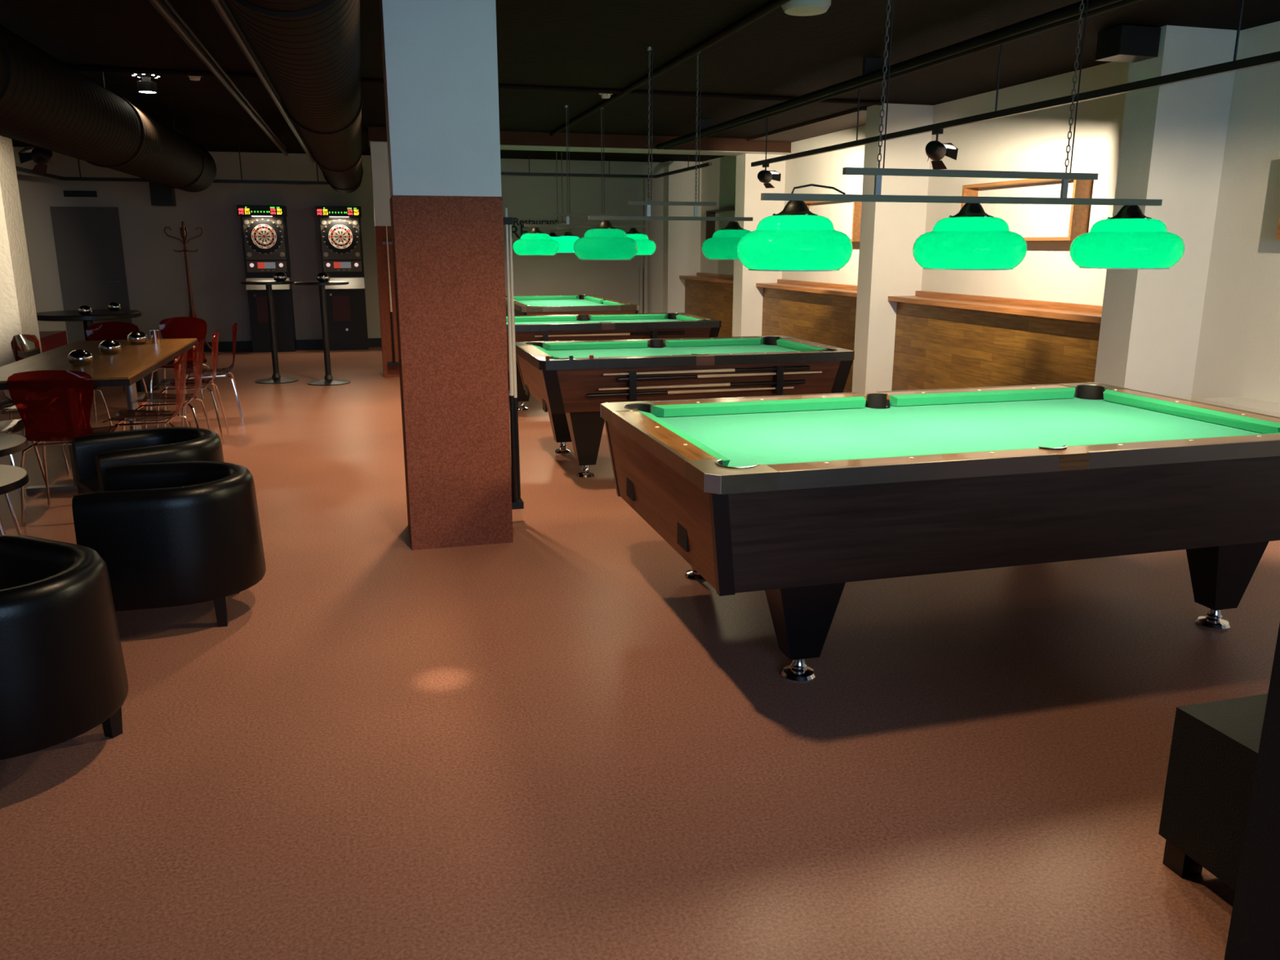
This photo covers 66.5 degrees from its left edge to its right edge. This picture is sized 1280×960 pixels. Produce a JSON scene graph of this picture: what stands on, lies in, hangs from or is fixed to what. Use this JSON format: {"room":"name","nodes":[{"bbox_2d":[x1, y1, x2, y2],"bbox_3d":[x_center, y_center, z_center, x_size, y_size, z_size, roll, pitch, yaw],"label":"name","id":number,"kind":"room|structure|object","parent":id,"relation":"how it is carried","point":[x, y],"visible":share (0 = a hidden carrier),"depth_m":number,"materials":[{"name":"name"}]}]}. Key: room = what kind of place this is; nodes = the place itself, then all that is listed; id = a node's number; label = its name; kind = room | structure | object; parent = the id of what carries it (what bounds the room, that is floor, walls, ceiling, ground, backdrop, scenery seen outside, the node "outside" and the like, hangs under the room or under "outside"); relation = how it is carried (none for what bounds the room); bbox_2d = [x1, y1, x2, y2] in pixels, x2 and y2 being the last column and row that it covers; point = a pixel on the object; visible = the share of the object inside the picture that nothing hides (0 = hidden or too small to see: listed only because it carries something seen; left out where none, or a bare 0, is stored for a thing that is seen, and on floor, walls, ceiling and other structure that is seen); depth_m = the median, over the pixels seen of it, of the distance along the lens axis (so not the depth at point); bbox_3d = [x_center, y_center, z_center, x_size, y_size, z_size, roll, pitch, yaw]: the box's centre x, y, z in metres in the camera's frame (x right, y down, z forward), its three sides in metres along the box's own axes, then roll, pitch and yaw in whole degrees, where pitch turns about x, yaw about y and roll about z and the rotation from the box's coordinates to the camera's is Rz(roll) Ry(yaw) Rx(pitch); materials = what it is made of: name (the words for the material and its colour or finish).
{"room":"games hall","nodes":[
{"label":"games hall","id":0,"kind":"room"},
{"bbox_2d":[13,146,663,343],"bbox_3d":[-4.240,-3.347,14.396,10.585,2.750,0.150,-4,14,-15],"label":"wall","id":1,"kind":"structure","parent":0,"point":[156,273],"depth_m":13.98,"materials":[{"name":"paint"}]},
{"bbox_2d":[49,206,131,343],"bbox_3d":[-7.542,-2.735,13.462,0.820,1.990,0.118,-4,14,-15],"label":"door","id":2,"kind":"structure","parent":1,"relation":"in","point":[88,242],"depth_m":13.40,"materials":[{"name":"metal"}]},
{"bbox_2d":[203,337,382,351],"bbox_3d":[-4.218,-2.053,14.619,10.585,0.130,0.030,-4,14,-15],"label":"baseboard","id":3,"kind":"structure","parent":1,"relation":"attached to","point":[372,342],"depth_m":14.38,"materials":[{"name":"black"}]},
{"bbox_2d":[640,177,648,313],"bbox_3d":[0.064,-3.460,15.425,0.140,2.500,0.068,-4,14,-15],"label":"pipe","id":4,"kind":"object","parent":1,"relation":"attached to","point":[646,180],"visible":0.63,"depth_m":15.45,"materials":[{"name":"metal"}]},
{"bbox_2d":[0,346,1279,959],"bbox_3d":[-1.795,0.114,6.134,10.900,0.100,18.600,-4,14,-15],"label":"floor","id":5,"kind":"structure","parent":0,"point":[557,741],"depth_m":3.00,"materials":[{"name":"carpet"}]},
{"bbox_2d":[0,432,28,535],"bbox_3d":[-3.371,0.104,4.778,0.704,0.552,0.704,-4,14,-15],"label":"side table","id":6,"kind":"object","parent":5,"relation":"on","point":[10,443],"visible":0.94,"depth_m":4.85,"materials":[{"name":"white laminate"}]},
{"bbox_2d":[0,464,29,536],"bbox_3d":[-2.919,0.278,4.062,0.704,0.552,0.704,-4,14,-15],"label":"side table","id":7,"kind":"object","parent":5,"relation":"on","point":[12,477],"visible":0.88,"depth_m":4.10,"materials":[{"name":"white laminate"}]},
{"bbox_2d":[0,135,41,399],"bbox_3d":[-6.166,-2.089,9.165,0.610,2.750,0.500,-4,14,-15],"label":"pillar","id":8,"kind":"structure","parent":5,"relation":"on","point":[18,314],"depth_m":9.13,"materials":[{"name":"paint"}]},
{"bbox_2d":[0,418,45,510],"bbox_3d":[-3.868,-0.278,5.718,0.509,0.850,0.465,-4,14,-15],"label":"chair","id":9,"kind":"object","parent":5,"relation":"on","point":[12,425],"visible":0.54,"depth_m":5.82,"materials":[{"name":"silver metal"}]},
{"bbox_2d":[0,390,70,475],"bbox_3d":[-4.107,-0.481,6.562,0.509,0.850,0.465,-4,14,-15],"label":"chair","id":10,"kind":"object","parent":5,"relation":"on","point":[6,404],"visible":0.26,"depth_m":6.52,"materials":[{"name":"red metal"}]},
{"bbox_2d":[39,330,67,352],"bbox_3d":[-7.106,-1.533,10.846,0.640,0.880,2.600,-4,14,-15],"label":"chair","id":11,"kind":"object","parent":5,"relation":"on","point":[50,340],"visible":0.1,"depth_m":11.67,"materials":[{"name":"red plastic"}]},
{"bbox_2d":[10,334,112,453],"bbox_3d":[-4.330,-0.662,7.310,0.509,0.850,0.465,-2,14,-7],"label":"chair","id":12,"kind":"object","parent":5,"relation":"on","point":[23,346],"visible":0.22,"depth_m":7.27,"materials":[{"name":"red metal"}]},
{"bbox_2d":[6,369,117,526],"bbox_3d":[-3.215,-0.226,5.509,0.465,0.850,0.509,-4,14,-15],"label":"chair","id":13,"kind":"object","parent":5,"relation":"on","point":[51,405],"visible":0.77,"depth_m":5.26,"materials":[{"name":"plastic"}]},
{"bbox_2d":[0,534,128,759],"bbox_3d":[-1.877,0.541,2.882,0.628,0.592,0.626,6,15,23],"label":"tub chair","id":14,"kind":"object","parent":5,"relation":"on","point":[63,673],"visible":1,"depth_m":2.75,"materials":[{"name":"black leather"}]},
{"bbox_2d":[36,309,142,340],"bbox_3d":[-6.239,-1.525,11.094,1.100,0.750,1.100,-4,14,-15],"label":"round table","id":15,"kind":"object","parent":5,"relation":"on","point":[96,314],"visible":0.56,"depth_m":10.75,"materials":[{"name":"black laminate"}]},
{"bbox_2d":[0,337,198,493],"bbox_3d":[-3.726,-0.488,6.807,0.890,0.750,2.510,-4,14,-15],"label":"dining table","id":16,"kind":"object","parent":5,"relation":"on","point":[133,362],"visible":0.41,"depth_m":6.42,"materials":[{"name":"brown wood"}]},
{"bbox_2d":[67,349,93,365],"bbox_3d":[-3.555,-0.777,6.199,0.144,0.097,0.144,-4,14,-15],"label":"ashtray","id":17,"kind":"object","parent":16,"relation":"on","point":[79,357],"visible":1,"depth_m":6.15,"materials":[{"name":"silver metal"}]},
{"bbox_2d":[85,321,151,427],"bbox_3d":[-4.479,-0.896,8.279,0.465,0.850,0.509,-4,14,-15],"label":"chair","id":18,"kind":"object","parent":5,"relation":"on","point":[105,331],"visible":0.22,"depth_m":8.42,"materials":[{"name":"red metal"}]},
{"bbox_2d":[102,350,189,431],"bbox_3d":[-3.082,-0.379,6.142,0.509,0.850,0.465,-4,14,-15],"label":"chair","id":19,"kind":"object","parent":5,"relation":"on","point":[180,361],"visible":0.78,"depth_m":6.08,"materials":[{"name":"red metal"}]},
{"bbox_2d":[71,426,224,494],"bbox_3d":[-2.362,0.075,4.813,0.628,0.592,0.626,-11,18,-39],"label":"tub chair","id":20,"kind":"object","parent":5,"relation":"on","point":[92,454],"visible":0.44,"depth_m":4.74,"materials":[{"name":"black leather"}]},
{"bbox_2d":[78,477,99,493],"bbox_3d":[-2.407,0.068,4.772,0.510,0.145,0.392,-11,18,-39],"label":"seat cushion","id":21,"kind":"object","parent":20,"relation":"on","point":[86,485],"depth_m":4.68,"materials":[{"name":"black leather"}]},
{"bbox_2d":[71,461,266,626],"bbox_3d":[-1.891,0.265,4.031,0.628,0.592,0.626,-4,14,-15],"label":"tub chair","id":22,"kind":"object","parent":5,"relation":"on","point":[180,533],"visible":0.95,"depth_m":3.77,"materials":[{"name":"black leather"}]},
{"bbox_2d":[128,339,211,430],"bbox_3d":[-3.294,-0.550,6.851,0.509,0.850,0.465,-4,14,-15],"label":"chair","id":23,"kind":"object","parent":5,"relation":"on","point":[197,350],"visible":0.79,"depth_m":6.79,"materials":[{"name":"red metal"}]},
{"bbox_2d":[150,316,218,416],"bbox_3d":[-4.162,-1.032,8.848,0.466,0.850,0.509,-2,14,-9],"label":"chair","id":24,"kind":"object","parent":5,"relation":"on","point":[178,327],"visible":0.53,"depth_m":9.00,"materials":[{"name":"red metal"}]},
{"bbox_2d":[153,329,229,443],"bbox_3d":[-3.506,-0.731,7.601,0.509,0.850,0.466,-4,14,-18],"label":"chair","id":25,"kind":"object","parent":5,"relation":"on","point":[215,340],"visible":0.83,"depth_m":7.54,"materials":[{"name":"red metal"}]},
{"bbox_2d":[164,221,220,354],"bbox_3d":[-6.100,-2.580,13.226,0.446,1.797,0.446,3,14,12],"label":"coat stand","id":26,"kind":"object","parent":5,"relation":"on","point":[192,312],"visible":0.77,"depth_m":13.15,"materials":[{"name":"brown wood"}]},
{"bbox_2d":[181,323,244,426],"bbox_3d":[-3.647,-0.895,8.280,0.509,0.850,0.465,-5,15,-22],"label":"chair","id":27,"kind":"object","parent":5,"relation":"on","point":[189,371],"visible":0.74,"depth_m":8.23,"materials":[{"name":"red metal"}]},
{"bbox_2d":[236,204,297,352],"bbox_3d":[-5.261,-2.836,13.829,0.610,2.020,0.520,-4,14,-15],"label":"machine","id":28,"kind":"object","parent":5,"relation":"on","point":[264,236],"visible":0.98,"depth_m":13.70,"materials":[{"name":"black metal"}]},
{"bbox_2d":[245,276,292,289],"bbox_3d":[-5.262,-2.790,13.841,0.570,0.155,0.520,-4,14,-15],"label":"shelf","id":29,"kind":"object","parent":28,"relation":"attached to","point":[286,286],"depth_m":13.67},
{"bbox_2d":[240,280,298,383],"bbox_3d":[-4.092,-1.651,10.873,0.570,1.105,0.570,-4,14,-15],"label":"table","id":30,"kind":"object","parent":5,"relation":"on","point":[276,378],"visible":0.94,"depth_m":10.84,"materials":[{"name":"metal"}]},
{"bbox_2d":[293,280,350,386],"bbox_3d":[-3.463,-1.618,10.739,0.570,1.105,0.570,-4,14,-15],"label":"table","id":31,"kind":"object","parent":5,"relation":"on","point":[328,380],"visible":0.97,"depth_m":10.70,"materials":[{"name":"metal"}]},
{"bbox_2d":[315,205,368,351],"bbox_3d":[-4.278,-2.898,14.094,0.610,2.020,0.520,-4,14,-15],"label":"machine","id":32,"kind":"object","parent":5,"relation":"on","point":[340,228],"visible":1,"depth_m":13.97,"materials":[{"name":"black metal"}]},
{"bbox_2d":[324,277,364,288],"bbox_3d":[-4.278,-2.852,14.105,0.570,0.155,0.520,-4,14,-15],"label":"shelf","id":33,"kind":"object","parent":32,"relation":"attached to","point":[354,282],"depth_m":13.95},
{"bbox_2d":[369,142,399,377],"bbox_3d":[-2.780,-2.591,11.269,0.510,2.750,0.470,-4,14,-15],"label":"pillar","id":34,"kind":"structure","parent":5,"relation":"on","point":[379,150],"depth_m":11.00,"materials":[{"name":"paint"}]},
{"bbox_2d":[379,0,513,550],"bbox_3d":[-0.965,-1.051,4.888,0.511,2.750,0.470,-4,14,-15],"label":"pillar","id":35,"kind":"structure","parent":5,"relation":"on","point":[440,66],"depth_m":4.67,"materials":[{"name":"paint"}]},
{"bbox_2d":[502,217,524,509],"bbox_3d":[-0.702,-0.605,5.204,0.100,1.535,0.160,-4,14,-15],"label":"cue rack","id":36,"kind":"object","parent":35,"relation":"attached to","point":[519,504],"visible":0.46,"depth_m":5.30,"materials":[{"name":"plastic"}]},
{"bbox_2d":[505,208,517,502],"bbox_3d":[-0.683,-0.636,5.159,0.030,1.547,0.030,-4,14,-15],"label":"stick","id":37,"kind":"object","parent":36,"relation":"in","point":[513,465],"visible":1,"depth_m":5.19,"materials":[{"name":"brown wood"}]},
{"bbox_2d":[509,224,520,498],"bbox_3d":[-0.673,-0.624,5.229,0.030,1.492,0.030,-4,14,-15],"label":"stick","id":38,"kind":"object","parent":36,"relation":"in","point":[513,345],"visible":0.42,"depth_m":5.23,"materials":[{"name":"brown wood"}]},
{"bbox_2d":[505,294,639,315],"bbox_3d":[-1.024,-1.936,12.709,1.408,0.806,2.628,-4,14,-15],"label":"pool table","id":39,"kind":"object","parent":5,"relation":"on","point":[562,304],"visible":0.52,"depth_m":11.82,"materials":[{"name":"fabric"}]},
{"bbox_2d":[506,312,721,410],"bbox_3d":[-0.443,-1.178,9.565,2.220,0.806,1.245,-4,14,-15],"label":"pool table","id":40,"kind":"object","parent":5,"relation":"on","point":[526,326],"visible":0.45,"depth_m":9.08,"materials":[{"name":"fabric"}]},
{"bbox_2d":[506,315,576,321],"bbox_3d":[-1.036,-1.618,9.804,0.825,0.049,0.052,-4,14,-15],"label":"cushion","id":41,"kind":"object","parent":40,"relation":"on","point":[517,318],"depth_m":9.81,"materials":[{"name":"fabric"}]},
{"bbox_2d":[534,331,684,337],"bbox_3d":[-0.262,-1.334,8.947,1.412,0.030,0.030,-4,14,-15],"label":"stick","id":42,"kind":"object","parent":40,"relation":"on","point":[663,332],"visible":1,"depth_m":8.97,"materials":[{"name":"brown wood"}]},
{"bbox_2d":[590,314,666,319],"bbox_3d":[-0.106,-1.677,10.054,0.825,0.049,0.052,-4,14,-15],"label":"cushion","id":43,"kind":"object","parent":40,"relation":"on","point":[606,317],"depth_m":10.05,"materials":[{"name":"fabric"}]},
{"bbox_2d":[662,160,702,312],"bbox_3d":[0.661,-3.605,15.495,0.535,2.750,0.280,-4,14,-15],"label":"pillar","id":44,"kind":"structure","parent":5,"relation":"on","point":[681,238],"depth_m":15.31,"materials":[{"name":"paint"}]},
{"bbox_2d":[515,335,854,478],"bbox_3d":[0.264,-0.550,6.964,2.160,0.806,1.280,-4,14,-15],"label":"pool table","id":45,"kind":"object","parent":5,"relation":"on","point":[561,384],"visible":0.83,"depth_m":6.45,"materials":[{"name":"brown wood"}]},
{"bbox_2d":[533,345,558,358],"bbox_3d":[-0.646,-0.858,6.653,0.052,0.049,0.810,-4,14,-15],"label":"cushion","id":46,"kind":"object","parent":45,"relation":"on","point":[539,348],"depth_m":6.58,"materials":[{"name":"fabric"}]},
{"bbox_2d":[542,340,647,350],"bbox_3d":[-0.319,-0.995,7.223,0.795,0.049,0.052,-4,14,-15],"label":"cushion","id":47,"kind":"object","parent":45,"relation":"on","point":[619,344],"depth_m":7.21,"materials":[{"name":"fabric"}]},
{"bbox_2d":[586,386,794,398],"bbox_3d":[0.345,-0.574,6.332,1.412,0.030,0.030,-4,14,-15],"label":"stick","id":48,"kind":"object","parent":45,"relation":"on","point":[647,393],"visible":1,"depth_m":6.28,"materials":[{"name":"brown wood"}]},
{"bbox_2d":[598,379,805,390],"bbox_3d":[0.420,-0.615,6.344,1.412,0.030,0.030,-4,14,-15],"label":"stick","id":49,"kind":"object","parent":45,"relation":"on","point":[791,381],"visible":1,"depth_m":6.37,"materials":[{"name":"brown wood"}]},
{"bbox_2d":[603,365,809,375],"bbox_3d":[0.449,-0.707,6.330,1.412,0.030,0.030,-4,14,-15],"label":"stick","id":50,"kind":"object","parent":45,"relation":"on","point":[790,367],"visible":1,"depth_m":6.35,"materials":[{"name":"brown wood"}]},
{"bbox_2d":[665,337,763,346],"bbox_3d":[0.582,-1.052,7.465,0.795,0.049,0.052,-4,14,-15],"label":"cushion","id":51,"kind":"object","parent":45,"relation":"on","point":[717,342],"depth_m":7.45,"materials":[{"name":"fabric"}]},
{"bbox_2d":[617,371,822,381],"bbox_3d":[0.538,-0.681,6.361,1.412,0.030,0.030,-4,14,-15],"label":"stick","id":52,"kind":"object","parent":45,"relation":"on","point":[683,376],"visible":1,"depth_m":6.31,"materials":[{"name":"brown wood"}]},
{"bbox_2d":[776,338,826,351],"bbox_3d":[1.164,-0.973,7.139,0.052,0.049,0.810,-4,14,-15],"label":"cushion","id":53,"kind":"object","parent":45,"relation":"on","point":[789,344],"depth_m":7.16,"materials":[{"name":"fabric"}]},
{"bbox_2d":[679,272,733,337],"bbox_3d":[1.172,-2.437,14.225,0.350,1.075,2.900,-4,14,-15],"label":"ledge","id":54,"kind":"object","parent":5,"relation":"on","point":[710,295],"visible":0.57,"depth_m":14.33,"materials":[{"name":"brown wood"}]},
{"bbox_2d":[679,275,733,284],"bbox_3d":[1.144,-2.891,14.108,0.290,0.043,2.900,-4,14,-15],"label":"shelf","id":55,"kind":"object","parent":54,"relation":"attached to","point":[704,279],"depth_m":14.40,"materials":[{"name":"brown wood"}]},
{"bbox_2d":[732,153,786,336],"bbox_3d":[1.512,-2.881,12.496,0.535,2.750,0.320,-4,14,-15],"label":"pillar","id":56,"kind":"structure","parent":5,"relation":"on","point":[747,315],"depth_m":12.30,"materials":[{"name":"paint"}]},
{"bbox_2d":[755,279,857,391],"bbox_3d":[2.049,-1.690,11.133,0.350,1.075,3.060,-4,14,-15],"label":"wall paneling","id":57,"kind":"structure","parent":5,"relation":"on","point":[820,313],"depth_m":11.12,"materials":[{"name":"brown wood"}]},
{"bbox_2d":[755,283,857,297],"bbox_3d":[2.021,-2.144,11.015,0.290,0.043,3.060,-4,14,-15],"label":"shelf","id":58,"kind":"object","parent":57,"relation":"attached to","point":[824,290],"depth_m":11.09,"materials":[{"name":"brown wood"}]},
{"bbox_2d":[852,102,933,392],"bbox_3d":[2.404,-2.122,9.353,0.535,2.750,0.270,-4,14,-15],"label":"pillar","id":59,"kind":"structure","parent":5,"relation":"on","point":[888,266],"depth_m":9.20,"materials":[{"name":"paint"}]},
{"bbox_2d":[600,382,1279,682],"bbox_3d":[1.301,0.126,4.167,2.678,0.806,1.508,-4,14,-15],"label":"pool table","id":60,"kind":"object","parent":5,"relation":"on","point":[794,499],"visible":1,"depth_m":3.53,"materials":[{"name":"brown wood"}]},
{"bbox_2d":[638,410,730,466],"bbox_3d":[0.151,-0.162,3.771,0.052,0.049,1.070,-4,14,-15],"label":"cushion","id":61,"kind":"object","parent":60,"relation":"on","point":[694,443],"depth_m":3.64,"materials":[{"name":"fabric"}]},
{"bbox_2d":[651,396,866,417],"bbox_3d":[0.566,-0.337,4.496,1.050,0.049,0.052,-4,14,-15],"label":"cushion","id":62,"kind":"object","parent":60,"relation":"on","point":[729,408],"depth_m":4.48,"materials":[{"name":"fabric"}]},
{"bbox_2d":[767,448,1028,464],"bbox_3d":[0.890,-0.061,3.355,1.050,0.049,0.052,-4,14,-15],"label":"cushion","id":63,"kind":"object","parent":60,"relation":"on","point":[1022,449],"depth_m":3.33,"materials":[{"name":"fabric"}]},
{"bbox_2d":[889,386,1075,406],"bbox_3d":[1.713,-0.409,4.804,1.050,0.049,0.052,-4,14,-15],"label":"cushion","id":64,"kind":"object","parent":60,"relation":"on","point":[1053,393],"depth_m":4.78,"materials":[{"name":"fabric"}]},
{"bbox_2d":[1062,432,1279,447],"bbox_3d":[2.037,-0.134,3.663,1.050,0.049,0.052,-4,14,-15],"label":"cushion","id":65,"kind":"object","parent":60,"relation":"on","point":[1276,433],"depth_m":3.62,"materials":[{"name":"fabric"}]},
{"bbox_2d":[1102,389,1279,433],"bbox_3d":[2.453,-0.308,4.389,0.052,0.049,1.070,-4,14,-15],"label":"cushion","id":66,"kind":"object","parent":60,"relation":"on","point":[1234,421],"depth_m":4.33,"materials":[{"name":"fabric"}]},
{"bbox_2d":[888,290,1102,391],"bbox_3d":[2.938,-0.935,8.003,0.350,1.075,3.080,-4,14,-15],"label":"wall paneling","id":67,"kind":"structure","parent":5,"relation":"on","point":[943,340],"depth_m":7.99,"materials":[{"name":"brown wood"}]},
{"bbox_2d":[888,295,1102,323],"bbox_3d":[2.909,-1.389,7.886,0.290,0.043,3.080,-4,14,-15],"label":"shelf","id":68,"kind":"object","parent":67,"relation":"attached to","point":[1055,313],"depth_m":7.76,"materials":[{"name":"brown wood"}]},
{"bbox_2d":[1093,25,1240,399],"bbox_3d":[3.295,-1.364,6.213,0.535,2.750,0.270,-4,14,-15],"label":"pillar","id":69,"kind":"structure","parent":5,"relation":"on","point":[1173,140],"depth_m":6.03,"materials":[{"name":"paint"}]},
{"bbox_2d":[1158,623,1279,959],"bbox_3d":[1.632,0.624,2.116,0.835,0.800,0.655,-4,14,-15],"label":"lounge chair","id":70,"kind":"object","parent":5,"relation":"on","point":[1220,815],"visible":1,"depth_m":2.21,"materials":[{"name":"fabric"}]},
{"bbox_2d":[1200,396,1279,417],"bbox_3d":[4.013,0.189,4.359,0.300,0.600,3.550,-4,14,-15],"label":"wall ledge","id":71,"kind":"object","parent":5,"relation":"on","point":[1248,404],"visible":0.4,"depth_m":5.72,"materials":[{"name":"paint"}]},
{"bbox_2d":[0,0,1279,162],"bbox_3d":[-1.791,-2.657,5.466,10.900,0.100,18.600,-4,14,-15],"label":"ceiling","id":72,"kind":"structure","parent":0,"point":[601,44],"depth_m":6.58,"materials":[{"name":"paint"}]},
{"bbox_2d":[17,146,52,173],"bbox_3d":[-4.394,-2.623,7.097,0.209,0.737,0.230,10,17,37],"label":"spotlight","id":73,"kind":"object","parent":72,"relation":"hanging from","point":[42,157],"visible":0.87,"depth_m":7.12,"materials":[{"name":"black metal"}]},
{"bbox_2d":[0,24,216,192],"bbox_3d":[-3.536,-2.315,5.748,0.544,0.702,10.700,-4,14,-15],"label":"ventilation duct","id":74,"kind":"object","parent":72,"relation":"hanging from","point":[46,103],"visible":1,"depth_m":5.93,"materials":[{"name":"metal"}]},
{"bbox_2d":[130,73,160,93],"bbox_3d":[-3.736,-3.006,7.392,0.200,0.130,0.200,-4,14,-15],"label":"spotlight","id":75,"kind":"object","parent":72,"relation":"in","point":[145,86],"visible":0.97,"depth_m":7.35,"materials":[{"name":"black metal"}]},
{"bbox_2d":[148,182,176,206],"bbox_3d":[-6.255,-3.974,12.739,0.260,0.760,0.240,-4,14,-15],"label":"loudspeaker","id":76,"kind":"object","parent":72,"relation":"hanging from","point":[161,194],"visible":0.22,"depth_m":12.69,"materials":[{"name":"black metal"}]},
{"bbox_2d":[15,139,328,184],"bbox_3d":[-4.716,-3.427,9.957,3.320,0.515,4.320,-4,14,-15],"label":"track rail","id":77,"kind":"object","parent":72,"relation":"hanging from","point":[18,168],"visible":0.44,"depth_m":11.80,"materials":[{"name":"black metal"}]},
{"bbox_2d":[148,0,288,155],"bbox_3d":[-2.448,-2.461,5.274,0.048,0.194,14.300,-4,14,-15],"label":"ceiling pipe","id":78,"kind":"object","parent":72,"relation":"hanging from","point":[165,8],"visible":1,"depth_m":5.95,"materials":[{"name":"metal"}]},
{"bbox_2d":[210,0,315,163],"bbox_3d":[-2.145,-2.441,5.365,0.048,0.274,14.300,-4,14,-15],"label":"ceiling pipe","id":79,"kind":"object","parent":72,"relation":"hanging from","point":[221,6],"visible":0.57,"depth_m":5.38,"materials":[{"name":"metal"}]},
{"bbox_2d":[225,0,363,193],"bbox_3d":[-1.700,-2.189,5.179,0.430,0.675,13.600,-4,14,-15],"label":"ventilation duct","id":80,"kind":"object","parent":72,"relation":"hanging from","point":[309,51],"visible":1,"depth_m":3.52,"materials":[{"name":"metal"}]},
{"bbox_2d":[68,65,881,105],"bbox_3d":[-2.628,-3.061,7.426,9.950,0.036,0.034,-4,14,-15],"label":"ceiling pipe","id":81,"kind":"object","parent":72,"relation":"attached to","point":[88,68],"visible":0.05,"depth_m":7.93,"materials":[{"name":"metal"}]},
{"bbox_2d":[549,151,579,253],"bbox_3d":[-1.016,-3.566,12.334,0.435,1.349,1.505,-4,14,-15],"label":"lamp","id":82,"kind":"object","parent":72,"relation":"hanging from","point":[566,242],"visible":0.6,"depth_m":11.87,"materials":[{"name":"glass"}]},
{"bbox_2d":[368,126,791,152],"bbox_3d":[-0.621,-3.991,11.543,5.005,0.150,0.470,-4,14,-15],"label":"beam","id":83,"kind":"structure","parent":72,"relation":"attached to","point":[375,134],"depth_m":11.41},
{"bbox_2d":[512,105,656,255],"bbox_3d":[-0.520,-2.811,9.205,1.391,1.349,0.435,-4,14,-15],"label":"lamp","id":84,"kind":"object","parent":72,"relation":"hanging from","point":[534,242],"visible":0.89,"depth_m":9.16,"materials":[{"name":"glass"}]},
{"bbox_2d":[501,154,711,177],"bbox_3d":[-1.171,-4.302,13.084,3.640,0.270,2.490,-4,14,-15],"label":"track rail","id":85,"kind":"object","parent":72,"relation":"hanging from","point":[708,164],"visible":0.7,"depth_m":14.29,"materials":[{"name":"black metal"}]},
{"bbox_2d":[573,46,752,260],"bbox_3d":[0.209,-2.170,6.547,1.348,1.349,0.435,-4,14,-15],"label":"lamp","id":86,"kind":"object","parent":72,"relation":"hanging from","point":[605,242],"visible":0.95,"depth_m":6.53,"materials":[{"name":"glass"}]},
{"bbox_2d":[549,0,791,136],"bbox_3d":[0.701,-2.502,5.144,0.044,0.044,13.400,-4,14,-15],"label":"ceiling pipe","id":87,"kind":"object","parent":72,"relation":"attached to","point":[771,6],"visible":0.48,"depth_m":6.41,"materials":[{"name":"metal"}]},
{"bbox_2d":[781,0,831,16],"bbox_3d":[0.876,-2.495,5.152,0.260,0.060,0.260,-4,14,-15],"label":"dome","id":88,"kind":"object","parent":72,"relation":"attached to","point":[793,7],"visible":0.94,"depth_m":5.09,"materials":[{"name":"grey plastic"}]},
{"bbox_2d":[746,106,866,142],"bbox_3d":[1.960,-3.801,10.515,0.585,0.029,2.895,-4,14,-15],"label":"ceiling strip","id":89,"kind":"object","parent":72,"relation":"attached to","point":[846,120],"visible":0.79,"depth_m":10.45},
{"bbox_2d":[656,0,1142,149],"bbox_3d":[1.667,-2.775,6.526,0.150,0.157,10.600,-4,14,-15],"label":"ceiling pipe","id":90,"kind":"object","parent":72,"relation":"hanging from","point":[873,73],"visible":0.88,"depth_m":6.11,"materials":[{"name":"black metal"}]},
{"bbox_2d":[737,0,1184,271],"bbox_3d":[1.315,-1.501,3.767,1.944,1.344,0.435,-4,14,-15],"label":"lamp","id":91,"kind":"object","parent":72,"relation":"hanging from","point":[796,238],"visible":1,"depth_m":3.77,"materials":[{"name":"glass"}]},
{"bbox_2d":[751,0,1279,166],"bbox_3d":[2.192,-2.559,6.300,0.036,0.470,7.800,-4,14,-15],"label":"track rail","id":92,"kind":"object","parent":72,"relation":"hanging from","point":[1274,57],"visible":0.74,"depth_m":5.54,"materials":[{"name":"black metal"}]},
{"bbox_2d":[925,128,958,169],"bbox_3d":[2.079,-2.312,6.828,0.230,0.258,0.210,11,18,39],"label":"spotlight","id":93,"kind":"object","parent":92,"relation":"hanging from","point":[935,150],"visible":1,"depth_m":6.79,"materials":[{"name":"black metal"}]},
{"bbox_2d":[1095,24,1160,62],"bbox_3d":[2.893,-2.584,5.789,0.270,0.160,0.200,-4,14,-15],"label":"loudspeaker","id":94,"kind":"object","parent":72,"relation":"attached to","point":[1121,43],"visible":1,"depth_m":5.71,"materials":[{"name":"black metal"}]},
{"bbox_2d":[700,21,1279,403],"bbox_3d":[3.374,-1.599,7.188,0.150,2.750,18.600,-4,14,-15],"label":"wall","id":95,"kind":"structure","parent":0,"point":[1238,353],"depth_m":7.24,"materials":[{"name":"paint"}]},
{"bbox_2d":[368,141,791,155],"bbox_3d":[-0.621,-3.914,11.562,5.005,0.009,0.490,-4,14,-15],"label":"trim","id":96,"kind":"structure","parent":95,"relation":"attached to","point":[502,146],"depth_m":11.64,"materials":[{"name":"grey metal"}]},
{"bbox_2d":[803,200,862,241],"bbox_3d":[2.127,-2.914,10.961,0.140,0.465,1.430,-4,14,-15],"label":"frame","id":97,"kind":"object","parent":95,"relation":"attached to","point":[856,219],"visible":0.25,"depth_m":10.30,"materials":[{"name":"brown wood"}]},
{"bbox_2d":[960,178,1092,240],"bbox_3d":[3.028,-2.147,7.784,0.140,0.465,1.430,-4,14,-15],"label":"frame","id":98,"kind":"object","parent":95,"relation":"attached to","point":[1079,214],"visible":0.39,"depth_m":7.15,"materials":[{"name":"brown wood"}]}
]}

